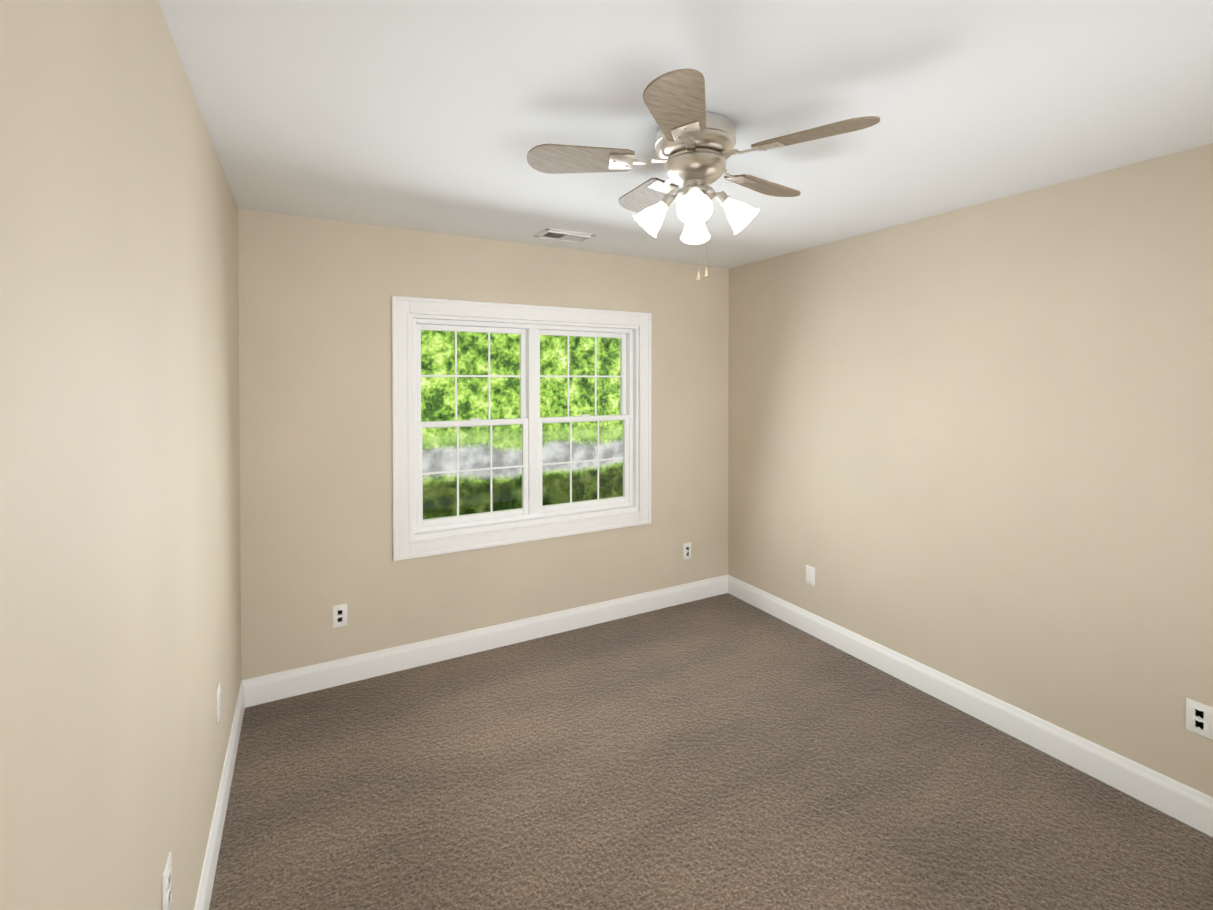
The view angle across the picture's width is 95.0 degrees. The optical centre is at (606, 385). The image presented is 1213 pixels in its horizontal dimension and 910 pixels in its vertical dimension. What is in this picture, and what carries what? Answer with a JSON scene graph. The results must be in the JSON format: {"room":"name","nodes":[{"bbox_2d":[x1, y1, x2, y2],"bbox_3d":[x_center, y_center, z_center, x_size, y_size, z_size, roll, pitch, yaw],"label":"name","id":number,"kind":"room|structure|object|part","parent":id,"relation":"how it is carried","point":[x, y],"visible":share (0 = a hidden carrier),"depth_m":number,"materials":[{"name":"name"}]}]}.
{"room":"empty bedroom","nodes":[
{"label":"empty bedroom","id":0,"kind":"room"},
{"bbox_2d":[0,0,240,909],"bbox_3d":[-0.981,0.379,1.061,0.160,2.440,4.003,0,1,-29],"label":"wall","id":1,"kind":"structure","parent":0,"point":[120,615],"depth_m":0.91,"materials":[{"name":"paint"}]},
{"bbox_2d":[162,851,171,909],"bbox_3d":[-0.979,1.122,1.239,0.008,0.116,0.071,0,1,-29],"label":"electrical outlet","id":2,"kind":"object","parent":1,"relation":"attached to","point":[166,887],"visible":1,"depth_m":1.23,"materials":[{"name":"white plastic"}]},
{"bbox_2d":[216,682,220,723],"bbox_3d":[-1.385,1.133,1.986,0.008,0.116,0.071,0,1,-29],"label":"electrical outlet","id":3,"kind":"object","parent":1,"relation":"attached to","point":[218,701],"visible":1,"depth_m":1.97,"materials":[{"name":"white plastic"}]},
{"bbox_2d":[194,681,244,909],"bbox_3d":[-0.904,1.532,1.115,0.015,0.132,3.683,0,1,-29],"label":"baseboard","id":4,"kind":"structure","parent":1,"relation":"attached to","point":[204,894],"depth_m":1.95,"materials":[{"name":"white wood"}]},
{"bbox_2d":[238,208,728,679],"bbox_3d":[-0.475,0.351,3.525,3.088,2.440,0.160,0,1,-29],"label":"wall","id":5,"kind":"structure","parent":0,"point":[315,295],"depth_m":3.03,"materials":[{"name":"paint"}]},
{"bbox_2d":[332,604,346,627],"bbox_3d":[-1.406,1.216,2.931,0.071,0.116,0.008,0,1,-29],"label":"electrical outlet","id":6,"kind":"object","parent":5,"relation":"attached to","point":[339,615],"visible":1,"depth_m":2.93,"materials":[{"name":"white plastic"}]},
{"bbox_2d":[241,575,727,707],"bbox_3d":[-0.433,1.506,3.461,3.088,0.132,0.015,0,1,-29],"label":"baseboard","id":7,"kind":"structure","parent":5,"relation":"attached to","point":[289,683],"depth_m":3.23,"materials":[{"name":"white wood"}]},
{"bbox_2d":[392,296,650,560],"bbox_3d":[-0.465,0.233,3.500,1.680,1.450,0.160,0,1,-29],"label":"window","id":8,"kind":"structure","parent":5,"relation":"in","point":[416,534],"depth_m":3.45,"materials":[{"name":"white"}]},
{"bbox_3d":[-0.478,0.224,3.524,1.350,1.103,0.042,0,1,-29],"label":"glass","id":9,"kind":"part","parent":8,"relation":"part of","materials":[{"name":"clear glass"}]},
{"bbox_2d":[683,542,690,559],"bbox_3d":[0.584,1.198,4.016,0.071,0.116,0.008,0,1,-29],"label":"electrical outlet","id":10,"kind":"object","parent":5,"relation":"attached to","point":[686,550],"visible":1,"depth_m":4.01,"materials":[{"name":"white plastic"}]},
{"bbox_2d":[158,0,1212,268],"bbox_3d":[0.445,-0.910,1.824,3.408,0.120,4.003,0,1,-29],"label":"ceiling","id":11,"kind":"structure","parent":0,"point":[440,116],"depth_m":1.66,"materials":[{"name":"paint"}]},
{"bbox_2d":[534,228,595,242],"bbox_3d":[-0.240,-0.858,3.197,0.310,0.017,0.190,0,1,-29],"label":"ceiling vent","id":12,"kind":"object","parent":11,"relation":"in","point":[563,235],"visible":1,"depth_m":3.18,"materials":[{"name":"white metal"}]},
{"bbox_2d":[527,68,879,279],"bbox_3d":[0.299,-0.596,1.878,1.054,0.509,1.049,0,1,-29],"label":"ceiling fan","id":13,"kind":"object","parent":11,"relation":"hanging from","point":[695,142],"visible":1,"depth_m":1.77,"materials":[{"name":"brown wood"}]},
{"bbox_2d":[209,593,1212,909],"bbox_3d":[0.445,1.640,1.852,3.408,0.100,4.003,0,1,-29],"label":"floor","id":14,"kind":"structure","parent":0,"point":[725,751],"depth_m":2.15,"materials":[{"name":"carpet"}]},
{"bbox_2d":[728,143,1212,797],"bbox_3d":[1.871,0.361,2.615,0.160,2.440,4.003,0,1,-29],"label":"wall","id":15,"kind":"structure","parent":0,"point":[972,445],"depth_m":2.51,"materials":[{"name":"paint"}]},
{"bbox_2d":[806,565,814,585],"bbox_3d":[1.290,1.203,3.516,0.007,0.116,0.071,0,1,-29],"label":"electrical outlet","id":16,"kind":"object","parent":15,"relation":"attached to","point":[810,575],"visible":1,"depth_m":3.51,"materials":[{"name":"white plastic"}]},
{"bbox_2d":[728,575,1212,836],"bbox_3d":[1.794,1.516,2.586,0.015,0.132,3.683,0,1,-29],"label":"baseboard","id":17,"kind":"structure","parent":15,"relation":"attached to","point":[1185,804],"depth_m":2.50,"materials":[{"name":"white wood"}]},
{"bbox_2d":[1186,698,1212,739],"bbox_3d":[2.122,1.193,1.988,0.008,0.116,0.071,0,1,-29],"label":"electrical outlet","id":18,"kind":"object","parent":15,"relation":"attached to","point":[1199,718],"visible":1,"depth_m":1.99,"materials":[{"name":"white plastic"}]},
{"label":"outside","id":19,"kind":"structure","parent":0,"visible":0},
{"bbox_2d":[421,330,622,518],"bbox_3d":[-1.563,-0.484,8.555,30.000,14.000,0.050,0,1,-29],"label":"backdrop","id":20,"kind":"structure","parent":19,"point":[503,443],"depth_m":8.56,"materials":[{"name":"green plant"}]}
]}

